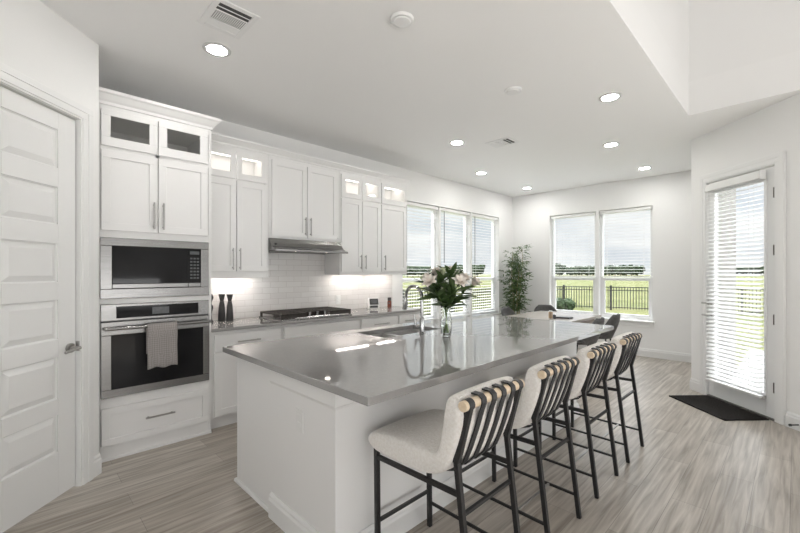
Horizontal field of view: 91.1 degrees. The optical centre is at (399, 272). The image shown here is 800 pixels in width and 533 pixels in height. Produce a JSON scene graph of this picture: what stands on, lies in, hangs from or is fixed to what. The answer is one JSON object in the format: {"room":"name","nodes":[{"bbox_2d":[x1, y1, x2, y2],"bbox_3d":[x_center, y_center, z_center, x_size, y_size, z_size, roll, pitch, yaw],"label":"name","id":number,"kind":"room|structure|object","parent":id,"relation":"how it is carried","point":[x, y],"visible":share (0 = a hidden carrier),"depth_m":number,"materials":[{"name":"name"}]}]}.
{"room":"kitchen","nodes":[
{"label":"kitchen","id":0,"kind":"room"},
{"bbox_2d":[0,0,98,455],"bbox_3d":[-2.209,-0.095,1.793,0.120,3.050,2.000,0,0,0],"label":"wall","id":1,"kind":"structure","parent":0,"point":[36,42],"depth_m":2.49,"materials":[{"name":"white paint"}]},
{"bbox_2d":[0,86,81,532],"bbox_3d":[-2.143,0.203,2.311,0.117,2.429,0.636,0,0,0],"label":"door","id":2,"kind":"structure","parent":1,"relation":"in","point":[38,348],"depth_m":2.32,"materials":[{"name":"white paint"}]},
{"bbox_2d":[0,62,93,485],"bbox_3d":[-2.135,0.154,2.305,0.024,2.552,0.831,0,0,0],"label":"trim","id":3,"kind":"structure","parent":1,"relation":"attached to","point":[10,77],"depth_m":2.64,"materials":[{"name":"white paint"}]},
{"bbox_2d":[94,453,101,477],"bbox_3d":[-2.172,1.360,2.821,0.052,0.140,0.209,0,0,-31],"label":"baseboard","id":4,"kind":"structure","parent":1,"relation":"attached to","point":[97,459],"depth_m":2.77,"materials":[{"name":"white paint"}]},
{"bbox_2d":[211,120,511,320],"bbox_3d":[-0.193,-0.095,5.955,7.520,3.050,0.159,0,0,-45],"label":"wall","id":5,"kind":"structure","parent":0,"point":[294,281],"depth_m":5.18,"materials":[{"name":"white paint"}]},
{"bbox_2d":[211,142,267,277],"bbox_3d":[-1.743,-0.603,4.049,0.681,1.315,0.378,0,0,-45],"label":"upper cabinet","id":6,"kind":"object","parent":5,"relation":"attached to","point":[239,177],"visible":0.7,"depth_m":3.97,"materials":[{"name":"white paint"}]},
{"bbox_2d":[211,152,256,161],"bbox_3d":[-1.766,-1.224,4.073,0.621,0.008,0.120,0,0,-45],"label":"light","id":7,"kind":"object","parent":6,"relation":"attached to","point":[211,152],"depth_m":4.09,"materials":[{"name":"white"}]},
{"bbox_2d":[211,132,411,184],"bbox_3d":[-0.974,-1.300,4.812,2.848,0.080,0.381,0,0,-45],"label":"trim","id":8,"kind":"structure","parent":6,"relation":"attached to","point":[223,139],"depth_m":4.43,"materials":[{"name":"white paint"}]},
{"bbox_2d":[268,155,338,241],"bbox_3d":[-1.172,-0.815,4.615,0.923,0.890,0.378,0,0,-45],"label":"upper cabinet","id":9,"kind":"object","parent":5,"relation":"attached to","point":[303,198],"visible":0.95,"depth_m":4.46,"materials":[{"name":"white paint"}]},
{"bbox_2d":[268,238,347,254],"bbox_3d":[-1.127,-0.297,4.568,0.930,0.143,0.493,0,0,-45],"label":"range hood","id":10,"kind":"object","parent":9,"relation":"attached to","point":[275,245],"visible":0.92,"depth_m":4.42,"materials":[{"name":"silver metal"}]},
{"bbox_2d":[336,295,340,303],"bbox_3d":[-0.820,0.360,5.217,0.072,0.116,0.008,0,0,-45],"label":"power outlet","id":11,"kind":"object","parent":5,"relation":"attached to","point":[338,297],"visible":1,"depth_m":5.22,"materials":[{"name":"plastic"}]},
{"bbox_2d":[325,171,380,274],"bbox_3d":[-0.602,-0.615,5.180,0.677,1.290,0.378,0,0,-45],"label":"upper cabinet","id":12,"kind":"object","parent":5,"relation":"attached to","point":[359,195],"visible":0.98,"depth_m":5.04,"materials":[{"name":"white paint"}]},
{"bbox_2d":[380,180,406,274],"bbox_3d":[-0.180,-0.615,5.598,0.508,1.290,0.378,0,0,-45],"label":"upper cabinet","id":13,"kind":"object","parent":5,"relation":"attached to","point":[393,203],"visible":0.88,"depth_m":5.49,"materials":[{"name":"white paint"}]},
{"bbox_2d":[403,205,435,318],"bbox_3d":[0.280,-0.150,6.487,0.890,1.950,0.060,0,0,-45],"label":"window","id":14,"kind":"structure","parent":5,"relation":"in","point":[433,240],"depth_m":6.76,"materials":[{"name":"white plastic"}]},
{"bbox_2d":[403,202,437,319],"bbox_3d":[0.337,-0.160,6.429,0.866,1.920,0.079,0,0,-45],"label":"window blind","id":15,"kind":"object","parent":14,"relation":"attached to","point":[408,203],"visible":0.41,"depth_m":6.44,"materials":[{"name":"white plastic"}]},
{"bbox_2d":[436,207,471,318],"bbox_3d":[0.985,-0.150,7.096,0.970,1.960,0.096,0,0,-45],"label":"trim","id":16,"kind":"structure","parent":5,"relation":"attached to","point":[438,213],"depth_m":7.38,"materials":[{"name":"white paint"}]},
{"bbox_2d":[441,211,466,315],"bbox_3d":[0.941,-0.150,7.141,0.880,1.950,0.060,0,0,-45],"label":"window","id":17,"kind":"structure","parent":5,"relation":"in","point":[464,221],"depth_m":7.41,"materials":[{"name":"white plastic"}]},
{"bbox_2d":[441,208,469,316],"bbox_3d":[0.998,-0.160,7.083,0.856,1.920,0.079,0,0,-45],"label":"window blind","id":18,"kind":"object","parent":17,"relation":"attached to","point":[444,210],"visible":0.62,"depth_m":7.09,"materials":[{"name":"white plastic"}]},
{"bbox_2d":[472,217,493,313],"bbox_3d":[1.617,-0.150,7.811,0.935,1.950,0.060,0,0,-45],"label":"window","id":19,"kind":"structure","parent":5,"relation":"in","point":[480,278],"depth_m":8.09,"materials":[{"name":"white plastic"}]},
{"bbox_2d":[472,213,497,313],"bbox_3d":[1.675,-0.160,7.754,0.911,1.920,0.079,0,0,-45],"label":"window blind","id":20,"kind":"object","parent":19,"relation":"attached to","point":[473,215],"visible":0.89,"depth_m":7.80,"materials":[{"name":"white plastic"}]},
{"bbox_2d":[486,312,499,315],"bbox_3d":[1.018,0.877,7.095,2.865,0.105,0.145,0,0,-45],"label":"trim","id":21,"kind":"structure","parent":5,"relation":"attached to","point":[494,313],"depth_m":7.89,"materials":[{"name":"white paint"}]},
{"bbox_2d":[3,348,799,532],"bbox_3d":[1.705,1.490,1.367,11.280,0.120,9.350,0,0,-45],"label":"floor","id":22,"kind":"structure","parent":0,"point":[695,470],"depth_m":2.65,"materials":[{"name":"wood"}]},
{"bbox_2d":[99,87,220,462],"bbox_3d":[-2.152,0.030,3.433,0.887,2.800,0.678,0,0,-45],"label":"tall cabinet","id":23,"kind":"object","parent":22,"relation":"on","point":[155,157],"visible":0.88,"depth_m":3.19,"materials":[{"name":"white paint"}]},
{"bbox_2d":[100,237,208,298],"bbox_3d":[-1.978,-0.033,3.215,0.772,0.465,0.032,0,0,-45],"label":"microwave","id":24,"kind":"object","parent":23,"relation":"in","point":[129,268],"visible":1,"depth_m":3.17,"materials":[{"name":"silver metal"}]},
{"bbox_2d":[100,300,210,399],"bbox_3d":[-1.952,0.597,3.191,0.769,0.706,0.104,0,0,-45],"label":"oven","id":25,"kind":"object","parent":23,"relation":"in","point":[123,356],"visible":0.99,"depth_m":3.13,"materials":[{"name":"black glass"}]},
{"bbox_2d":[146,321,177,369],"bbox_3d":[-1.918,0.584,3.165,0.214,0.361,0.049,0,0,-45],"label":"dish towel","id":26,"kind":"object","parent":25,"relation":"hanging from","point":[161,338],"visible":1,"depth_m":3.15,"materials":[{"name":"grey fabric"}]},
{"bbox_2d":[211,325,281,428],"bbox_3d":[-1.646,0.983,3.960,0.692,0.894,0.645,0,0,-45],"label":"base cabinet","id":27,"kind":"object","parent":22,"relation":"on","point":[223,365],"visible":0.34,"depth_m":3.62,"materials":[{"name":"white paint"}]},
{"bbox_2d":[211,306,419,331],"bbox_3d":[-0.894,0.520,4.715,2.823,0.030,0.634,0,0,-45],"label":"countertop","id":28,"kind":"structure","parent":27,"relation":"on","point":[254,322],"depth_m":4.16,"materials":[{"name":"grey stone"}]},
{"bbox_2d":[211,294,212,322],"bbox_3d":[-1.924,0.359,3.973,0.064,0.292,0.064,0,0,-45],"label":"pepper mill","id":29,"kind":"object","parent":28,"relation":"on","point":[211,294],"visible":0.37,"depth_m":3.97,"materials":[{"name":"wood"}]},
{"bbox_2d":[218,294,225,320],"bbox_3d":[-1.851,0.365,4.074,0.072,0.279,0.072,0,0,-45],"label":"pepper mill","id":30,"kind":"object","parent":28,"relation":"on","point":[221,312],"visible":1,"depth_m":4.05,"materials":[{"name":"black wood"}]},
{"bbox_2d":[226,294,232,320],"bbox_3d":[-1.769,0.365,4.077,0.072,0.279,0.072,0,0,-45],"label":"pepper mill","id":31,"kind":"object","parent":28,"relation":"on","point":[229,312],"visible":1,"depth_m":4.05,"materials":[{"name":"black wood"}]},
{"bbox_2d":[259,306,351,321],"bbox_3d":[-1.076,0.470,4.535,0.915,0.070,0.515,0,0,-45],"label":"gas cooktop","id":32,"kind":"object","parent":28,"relation":"in","point":[315,312],"visible":1,"depth_m":4.38,"materials":[{"name":"silver metal"}]},
{"bbox_2d":[367,298,378,308],"bbox_3d":[-0.369,0.427,5.432,0.150,0.155,0.115,0,0,-20],"label":"desk clock","id":33,"kind":"object","parent":28,"relation":"on","point":[373,303],"visible":0.99,"depth_m":5.39,"materials":[{"name":"plastic"}]},
{"bbox_2d":[387,297,391,307],"bbox_3d":[-0.164,0.431,5.606,0.059,0.147,0.138,0,0,18],"label":"spice jar","id":34,"kind":"object","parent":28,"relation":"on","point":[389,303],"visible":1,"depth_m":5.62,"materials":[{"name":"red glass"}]},
{"bbox_2d":[282,317,358,338],"bbox_3d":[-1.041,0.983,4.559,1.009,0.894,0.645,0,0,-45],"label":"base cabinet","id":35,"kind":"object","parent":22,"relation":"on","point":[321,327],"visible":0.02,"depth_m":4.31,"materials":[{"name":"white paint"}]},
{"bbox_2d":[359,314,396,328],"bbox_3d":[-0.455,0.983,5.140,0.639,0.894,0.645,0,0,-45],"label":"base cabinet","id":36,"kind":"object","parent":22,"relation":"on","point":[389,319],"visible":0.14,"depth_m":4.90,"materials":[{"name":"white paint"}]},
{"bbox_2d":[234,329,579,532],"bbox_3d":[0.314,0.985,3.286,2.935,0.889,1.209,0,0,-45],"label":"kitchen island","id":37,"kind":"object","parent":22,"relation":"on","point":[319,479],"visible":0.56,"depth_m":2.15,"materials":[{"name":"white paint"}]},
{"bbox_2d":[223,314,613,405],"bbox_3d":[0.411,0.523,3.194,3.040,0.036,1.532,0,0,-45],"label":"island countertop","id":38,"kind":"structure","parent":37,"relation":"on","point":[356,365],"depth_m":2.54,"materials":[{"name":"grey stone"}]},
{"bbox_2d":[372,329,418,337],"bbox_3d":[0.004,0.636,3.409,0.687,0.188,0.347,0,0,-45],"label":"sink","id":39,"kind":"object","parent":38,"relation":"in","point":[403,332],"visible":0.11,"depth_m":3.61,"materials":[{"name":"metal"}]},
{"bbox_2d":[402,284,425,333],"bbox_3d":[0.114,0.303,3.333,0.066,0.403,0.253,0,0,-45],"label":"kitchen faucet","id":40,"kind":"object","parent":38,"relation":"on","point":[421,326],"visible":0.94,"depth_m":3.26,"materials":[{"name":"metal"}]},
{"bbox_2d":[440,305,451,336],"bbox_3d":[0.366,0.382,3.110,0.092,0.245,0.092,0,0,-45],"label":"glass vase","id":41,"kind":"object","parent":38,"relation":"on","point":[446,321],"visible":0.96,"depth_m":3.08,"materials":[{"name":"clear glass"}]},
{"bbox_2d":[411,262,481,307],"bbox_3d":[0.343,0.198,3.100,0.591,0.558,0.578,0,0,-45],"label":"flower bouquet","id":42,"kind":"object","parent":41,"relation":"in","point":[446,296],"visible":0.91,"depth_m":3.03,"materials":[{"name":"green plant"}]},
{"bbox_2d":[397,311,419,323],"bbox_3d":[-0.068,0.983,5.524,0.449,0.894,0.645,0,0,-45],"label":"base cabinet","id":43,"kind":"object","parent":22,"relation":"on","point":[407,317],"visible":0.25,"depth_m":5.28,"materials":[{"name":"white paint"}]},
{"bbox_2d":[368,376,524,532],"bbox_3d":[0.216,0.961,1.887,0.466,0.940,0.623,0,0,-45],"label":"bar stool","id":44,"kind":"object","parent":22,"relation":"on","point":[474,419],"visible":1,"depth_m":1.74,"materials":[{"name":"beige fabric"}]},
{"bbox_2d":[368,376,513,473],"bbox_3d":[0.201,0.683,1.903,0.466,0.396,0.598,0,0,-45],"label":"cushion","id":45,"kind":"object","parent":44,"relation":"on","point":[434,441],"depth_m":1.72,"materials":[{"name":"beige fabric"}]},
{"bbox_2d":[501,306,514,315],"bbox_3d":[2.010,1.022,6.858,0.473,0.821,0.485,0,0,-45],"label":"dining chair","id":46,"kind":"object","parent":22,"relation":"on","point":[505,311],"visible":0.21,"depth_m":7.05,"materials":[{"name":"grey fabric"}]},
{"bbox_2d":[498,244,532,313],"bbox_3d":[2.301,0.431,7.804,0.717,1.998,0.704,0,0,-35],"label":"bamboo plant","id":47,"kind":"object","parent":22,"relation":"on","point":[511,302],"visible":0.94,"depth_m":7.77,"materials":[{"name":"green plant"}]},
{"bbox_2d":[461,355,581,532],"bbox_3d":[0.694,0.961,2.360,0.466,0.940,0.623,0,0,-45],"label":"bar stool","id":48,"kind":"object","parent":22,"relation":"on","point":[548,383],"visible":0.7,"depth_m":2.13,"materials":[{"name":"cream boucle fabric"},{"name":"black metal"},{"name":"light wood"}]},
{"bbox_2d":[512,355,570,428],"bbox_3d":[0.678,0.683,2.376,0.466,0.396,0.598,0,0,-45],"label":"cushion","id":49,"kind":"object","parent":48,"relation":"on","point":[542,394],"depth_m":2.09,"materials":[{"name":"beige fabric"}]},
{"bbox_2d":[534,305,556,311],"bbox_3d":[2.715,1.022,7.235,0.473,0.821,0.485,0,0,7],"label":"dining chair","id":50,"kind":"object","parent":22,"relation":"on","point":[539,307],"visible":0.16,"depth_m":7.43,"materials":[{"name":"grey fabric"}]},
{"bbox_2d":[508,311,601,323],"bbox_3d":[2.258,1.054,6.025,1.720,0.752,1.010,0,0,-45],"label":"dining table","id":51,"kind":"object","parent":22,"relation":"on","point":[577,317],"visible":0.33,"depth_m":6.12,"materials":[{"name":"white stone"}]},
{"bbox_2d":[548,310,552,317],"bbox_3d":[2.246,0.622,5.851,0.059,0.111,0.060,0,0,-45],"label":"glass jar","id":52,"kind":"object","parent":51,"relation":"on","point":[550,313],"visible":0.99,"depth_m":5.83,"materials":[{"name":"glass"}]},
{"bbox_2d":[556,316,572,318],"bbox_3d":[2.437,0.668,5.815,0.140,0.020,0.200,0,0,-45],"label":"book","id":53,"kind":"object","parent":51,"relation":"on","point":[562,317],"visible":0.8,"depth_m":5.76,"materials":[{"name":"paper"}]},
{"bbox_2d":[513,341,618,498],"bbox_3d":[1.177,0.961,2.839,0.466,0.940,0.623,0,0,-45],"label":"bar stool","id":54,"kind":"object","parent":22,"relation":"on","point":[596,359],"visible":0.68,"depth_m":2.62,"materials":[{"name":"cream boucle fabric"},{"name":"black metal"},{"name":"light wood"}]},
{"bbox_2d":[513,341,609,399],"bbox_3d":[1.161,0.683,2.854,0.466,0.396,0.598,0,0,-45],"label":"cushion","id":55,"kind":"object","parent":54,"relation":"on","point":[593,368],"depth_m":2.57,"materials":[{"name":"beige fabric"}]},
{"bbox_2d":[577,317,604,349],"bbox_3d":[2.571,1.022,5.439,0.473,0.821,0.485,0,0,-45],"label":"dining chair","id":56,"kind":"object","parent":22,"relation":"on","point":[591,340],"visible":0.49,"depth_m":5.26,"materials":[{"name":"grey fabric"}]},
{"bbox_2d":[552,332,643,462],"bbox_3d":[1.643,0.961,3.301,0.466,0.940,0.623,0,0,-45],"label":"bar stool","id":57,"kind":"object","parent":22,"relation":"on","point":[628,343],"visible":0.59,"depth_m":3.10,"materials":[{"name":"cream boucle fabric"},{"name":"black metal"},{"name":"light wood"}]},
{"bbox_2d":[570,332,636,378],"bbox_3d":[1.628,0.683,3.317,0.466,0.396,0.598,0,0,-45],"label":"cushion","id":58,"kind":"object","parent":57,"relation":"on","point":[625,354],"depth_m":3.03,"materials":[{"name":"beige fabric"}]},
{"bbox_2d":[599,313,619,341],"bbox_3d":[3.054,1.022,5.917,0.473,0.821,0.485,0,0,-45],"label":"dining chair","id":59,"kind":"object","parent":22,"relation":"on","point":[614,320],"visible":0.57,"depth_m":5.73,"materials":[{"name":"grey fabric"}]},
{"bbox_2d":[669,395,768,420],"bbox_3d":[3.337,1.424,4.161,0.445,0.012,0.753,0,0,-2],"label":"doormat","id":60,"kind":"object","parent":22,"relation":"on","point":[722,410],"visible":1,"depth_m":4.09,"materials":[{"name":"black rubber"}]},
{"bbox_2d":[40,0,799,196],"bbox_3d":[0.069,-1.795,3.019,11.280,0.350,4.700,0,0,-45],"label":"ceiling","id":61,"kind":"structure","parent":0,"point":[337,75],"depth_m":3.40,"materials":[{"name":"white paint"}]},
{"bbox_2d":[202,42,230,56],"bbox_3d":[-1.330,-1.616,2.850,0.192,0.008,0.192,0,0,-45],"label":"recessed light","id":62,"kind":"object","parent":61,"relation":"in","point":[213,48],"visible":1,"depth_m":2.84,"materials":[{"name":"white plastic"}]},
{"bbox_2d":[197,0,259,39],"bbox_3d":[-1.095,-1.615,2.507,0.270,0.008,0.330,0,0,-45],"label":"ceiling vent","id":63,"kind":"object","parent":61,"relation":"in","point":[223,16],"visible":1,"depth_m":2.50,"materials":[{"name":"white metal"}]},
{"bbox_2d":[390,11,413,27],"bbox_3d":[0.013,-1.608,2.508,0.152,0.024,0.152,0,0,-45],"label":"smoke detector","id":64,"kind":"object","parent":61,"relation":"attached to","point":[401,19],"visible":1,"depth_m":2.48,"materials":[{"name":"white paint"}]},
{"bbox_2d":[449,140,464,144],"bbox_3d":[0.711,-1.616,4.889,0.192,0.008,0.192,0,0,-45],"label":"recessed light","id":65,"kind":"object","parent":61,"relation":"in","point":[454,142],"visible":1,"depth_m":4.88,"materials":[{"name":"white plastic"}]},
{"bbox_2d":[485,137,518,147],"bbox_3d":[1.273,-1.615,4.887,0.270,0.008,0.330,0,0,-45],"label":"ceiling vent","id":66,"kind":"object","parent":61,"relation":"in","point":[506,141],"visible":1,"depth_m":4.87,"materials":[{"name":"white metal"}]},
{"bbox_2d":[504,86,521,94],"bbox_3d":[1.003,-1.608,3.483,0.152,0.024,0.152,0,0,-45],"label":"smoke detector","id":67,"kind":"object","parent":61,"relation":"attached to","point":[513,90],"visible":1,"depth_m":3.46,"materials":[{"name":"white paint"}]},
{"bbox_2d":[598,92,621,101],"bbox_3d":[1.939,-1.616,3.621,0.192,0.008,0.192,0,0,-45],"label":"recessed light","id":68,"kind":"object","parent":61,"relation":"in","point":[612,96],"visible":1,"depth_m":3.62,"materials":[{"name":"white plastic"}]},
{"bbox_2d":[602,142,619,146],"bbox_3d":[2.671,-1.616,4.966,0.192,0.008,0.192,0,0,-45],"label":"recessed light","id":69,"kind":"object","parent":61,"relation":"in","point":[611,144],"visible":1,"depth_m":4.95,"materials":[{"name":"white plastic"}]},
{"bbox_2d":[638,166,651,169],"bbox_3d":[3.792,-1.616,6.083,0.192,0.008,0.192,0,0,-45],"label":"recessed light","id":70,"kind":"object","parent":61,"relation":"in","point":[646,167],"visible":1,"depth_m":6.09,"materials":[{"name":"white plastic"}]},
{"bbox_2d":[512,170,690,353],"bbox_3d":[3.669,-0.095,7.293,0.150,3.050,3.394,0,0,-45],"label":"wall","id":71,"kind":"structure","parent":0,"point":[669,195],"depth_m":6.62,"materials":[{"name":"white paint"}]},
{"bbox_2d":[552,215,595,313],"bbox_3d":[3.389,-0.150,7.633,0.060,1.950,0.863,0,0,-45],"label":"window","id":72,"kind":"structure","parent":71,"relation":"in","point":[554,279],"depth_m":7.73,"materials":[{"name":"white plastic"}]},
{"bbox_2d":[551,212,595,276],"bbox_3d":[3.339,-0.518,7.583,0.056,1.205,0.839,0,0,-45],"label":"window blind","id":73,"kind":"object","parent":72,"relation":"attached to","point":[590,213],"visible":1,"depth_m":7.52,"materials":[{"name":"white plastic"}]},
{"bbox_2d":[596,211,599,314],"bbox_3d":[3.667,-0.150,7.262,0.096,1.960,0.055,0,0,-45],"label":"trim","id":74,"kind":"structure","parent":71,"relation":"attached to","point":[597,212],"depth_m":7.23,"materials":[{"name":"white paint"}]},
{"bbox_2d":[600,206,652,320],"bbox_3d":[4.029,-0.150,6.986,0.060,1.950,0.847,0,0,-45],"label":"window","id":75,"kind":"structure","parent":71,"relation":"in","point":[649,317],"depth_m":6.97,"materials":[{"name":"white plastic"}]},
{"bbox_2d":[600,206,651,276],"bbox_3d":[3.979,-0.518,6.937,0.056,1.205,0.823,0,0,-45],"label":"window blind","id":76,"kind":"object","parent":75,"relation":"attached to","point":[648,207],"visible":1,"depth_m":6.84,"materials":[{"name":"white plastic"}]},
{"bbox_2d":[604,317,654,327],"bbox_3d":[3.644,0.877,7.250,0.145,0.105,1.840,0,0,-45],"label":"trim","id":77,"kind":"structure","parent":71,"relation":"attached to","point":[627,322],"depth_m":6.76,"materials":[{"name":"white paint"}]},
{"bbox_2d":[643,0,687,79],"bbox_3d":[-0.070,-3.070,1.138,8.434,2.200,0.150,0,0,-45],"label":"wall","id":78,"kind":"structure","parent":0,"point":[670,17],"depth_m":3.59,"materials":[{"name":"white paint"}]},
{"bbox_2d":[717,189,735,379],"bbox_3d":[4.381,-0.120,5.323,2.050,3.700,0.105,0,0,-45],"label":"wall","id":79,"kind":"structure","parent":0,"point":[733,190],"depth_m":5.26,"materials":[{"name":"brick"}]},
{"bbox_2d":[688,0,799,81],"bbox_3d":[4.980,-3.070,2.138,0.150,2.200,5.836,0,0,-45],"label":"wall","id":80,"kind":"structure","parent":0,"point":[724,35],"depth_m":3.78,"materials":[{"name":"white paint"}]},
{"bbox_2d":[691,93,799,414],"bbox_3d":[3.623,-0.095,4.111,0.065,3.050,1.394,0,0,-2],"label":"wall","id":81,"kind":"structure","parent":0,"point":[775,128],"depth_m":3.84,"materials":[{"name":"white paint"}]},
{"bbox_2d":[578,342,699,392],"bbox_3d":[2.385,1.360,5.946,3.570,0.140,3.501,0,0,-45],"label":"baseboard","id":82,"kind":"structure","parent":81,"relation":"attached to","point":[661,354],"depth_m":6.41,"materials":[{"name":"white paint"}]},
{"bbox_2d":[701,166,773,420],"bbox_3d":[3.591,0.202,4.157,0.198,2.456,0.794,0,0,-2],"label":"door","id":83,"kind":"structure","parent":81,"relation":"in","point":[762,407],"depth_m":3.86,"materials":[{"name":"white paint"}]},
{"bbox_2d":[704,170,765,398],"bbox_3d":[3.546,0.117,4.180,0.066,2.245,0.679,0,0,-2],"label":"window blind","id":84,"kind":"object","parent":83,"relation":"attached to","point":[761,174],"visible":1,"depth_m":4.15,"materials":[{"name":"white plastic"}]},
{"bbox_2d":[700,151,785,425],"bbox_3d":[3.578,0.146,4.158,0.024,2.568,0.997,0,0,-2],"label":"trim","id":85,"kind":"structure","parent":81,"relation":"attached to","point":[778,160],"depth_m":3.76,"materials":[{"name":"white paint"}]},
{"bbox_3d":[5.401,-0.270,1.713,0.150,3.400,4.640,0,0,-45],"label":"wall","id":86,"kind":"structure","parent":0,"visible":0},
{"bbox_2d":[785,411,799,430],"bbox_3d":[5.213,1.360,1.903,0.181,0.140,4.774,0,0,-45],"label":"baseboard","id":87,"kind":"structure","parent":86,"relation":"attached to","point":[790,418],"depth_m":3.59,"materials":[{"name":"white paint"}]},
{"label":"outside","id":88,"kind":"structure","parent":0,"visible":0},
{"bbox_2d":[403,274,763,369],"bbox_3d":[96.823,1.790,101.949,360.000,0.120,520.000,0,0,-45],"label":"ground","id":89,"kind":"structure","parent":88,"point":[641,295],"depth_m":29.47,"materials":[{"name":"green plant"}]},
{"bbox_2d":[407,266,413,276],"bbox_3d":[2.497,-0.257,139.959,4.886,3.974,4.412,0,0,-16],"label":"tree","id":90,"kind":"object","parent":89,"relation":"on","point":[410,268],"visible":0.45,"depth_m":138.63,"materials":[{"name":"green plant"}]},
{"bbox_2d":[407,265,418,276],"bbox_3d":[5.065,-0.549,151.976,5.712,4.557,5.540,0,0,4],"label":"tree","id":91,"kind":"object","parent":89,"relation":"on","point":[414,267],"visible":0.35,"depth_m":150.56,"materials":[{"name":"green plant"}]},
{"bbox_2d":[417,266,429,274],"bbox_3d":[8.484,-0.303,139.993,4.943,4.066,5.096,0,0,-20],"label":"tree","id":92,"kind":"object","parent":89,"relation":"on","point":[421,267],"visible":0.58,"depth_m":138.70,"materials":[{"name":"green plant"}]},
{"bbox_2d":[472,265,479,276],"bbox_3d":[27.895,-0.585,152.218,5.693,4.631,5.141,0,0,40],"label":"tree","id":93,"kind":"object","parent":89,"relation":"on","point":[476,268],"visible":0.27,"depth_m":150.16,"materials":[{"name":"green plant"}]},
{"bbox_2d":[474,265,485,276],"bbox_3d":[32.403,-0.858,164.027,6.488,5.177,6.293,0,0,-6],"label":"tree","id":94,"kind":"object","parent":89,"relation":"on","point":[482,267],"visible":0.3,"depth_m":162.46,"materials":[{"name":"green plant"}]},
{"bbox_2d":[555,263,561,274],"bbox_3d":[57.549,-0.881,146.666,5.797,5.222,6.420,0,0,-11],"label":"tree","id":95,"kind":"object","parent":89,"relation":"on","point":[559,267],"visible":0.34,"depth_m":144.58,"materials":[{"name":"green plant"}]},
{"bbox_2d":[558,265,565,275],"bbox_3d":[64.512,-0.720,158.976,6.141,4.899,5.956,0,0,19],"label":"tree","id":96,"kind":"object","parent":89,"relation":"on","point":[563,266],"visible":0.32,"depth_m":157.17,"materials":[{"name":"green plant"}]},
{"bbox_2d":[556,297,575,309],"bbox_3d":[6.182,1.337,15.267,1.159,0.786,1.185,0,0,-45],"label":"shrub","id":97,"kind":"object","parent":89,"relation":"on","point":[567,303],"visible":0.53,"depth_m":14.83,"materials":[{"name":"green plant"}]},
{"bbox_2d":[564,267,576,275],"bbox_3d":[65.547,-0.177,150.033,4.688,3.814,4.234,0,0,-15],"label":"tree","id":98,"kind":"object","parent":89,"relation":"on","point":[567,269],"visible":0.82,"depth_m":148.91,"materials":[{"name":"green plant"}]},
{"bbox_2d":[570,266,581,275],"bbox_3d":[72.793,-0.504,162.004,5.431,4.467,5.599,0,0,10],"label":"tree","id":99,"kind":"object","parent":89,"relation":"on","point":[577,267],"visible":0.39,"depth_m":160.23,"materials":[{"name":"green plant"}]},
{"bbox_2d":[403,285,763,315],"bbox_3d":[6.600,1.165,15.330,25.836,1.130,7.351,0,0,-5],"label":"metal fence","id":100,"kind":"object","parent":89,"relation":"on","point":[563,289],"visible":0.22,"depth_m":17.79,"materials":[{"name":"black metal"}]},
{"bbox_2d":[580,266,594,275],"bbox_3d":[71.644,-0.372,150.017,5.268,4.203,5.110,0,0,-39],"label":"tree","id":101,"kind":"object","parent":89,"relation":"on","point":[583,269],"visible":0.72,"depth_m":148.66,"materials":[{"name":"green plant"}]},
{"bbox_2d":[604,265,616,275],"bbox_3d":[86.516,-0.680,162.010,5.860,4.820,6.042,0,0,24],"label":"tree","id":102,"kind":"object","parent":89,"relation":"on","point":[609,266],"visible":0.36,"depth_m":160.06,"materials":[{"name":"green plant"}]},
{"bbox_2d":[614,267,626,275],"bbox_3d":[84.346,-0.166,149.997,4.609,3.791,4.751,0,0,-9],"label":"tree","id":103,"kind":"object","parent":89,"relation":"on","point":[620,274],"visible":0.67,"depth_m":148.95,"materials":[{"name":"green plant"}]},
{"bbox_2d":[619,264,632,275],"bbox_3d":[93.078,-0.788,162.017,6.190,5.035,5.590,0,0,-4],"label":"tree","id":104,"kind":"object","parent":89,"relation":"on","point":[632,264],"visible":0.24,"depth_m":160.39,"materials":[{"name":"green plant"}]},
{"bbox_2d":[629,265,645,275],"bbox_3d":[90.445,-0.512,149.910,5.513,4.484,4.978,0,0,-25],"label":"tree","id":105,"kind":"object","parent":89,"relation":"on","point":[640,265],"visible":0.65,"depth_m":148.55,"materials":[{"name":"green plant"}]},
{"bbox_2d":[732,350,763,392],"bbox_3d":[6.932,1.600,3.863,4.980,0.220,5.540,0,0,-45],"label":"patio slab","id":106,"kind":"object","parent":89,"relation":"on","point":[762,353],"depth_m":5.96,"materials":[{"name":"concrete"}]},
{"bbox_2d":[753,266,763,273],"bbox_3d":[193.127,-0.966,209.723,5.986,5.392,6.630,0,0,30],"label":"tree","id":107,"kind":"object","parent":89,"relation":"on","point":[760,268],"visible":0.48,"depth_m":208.37,"materials":[{"name":"green plant"}]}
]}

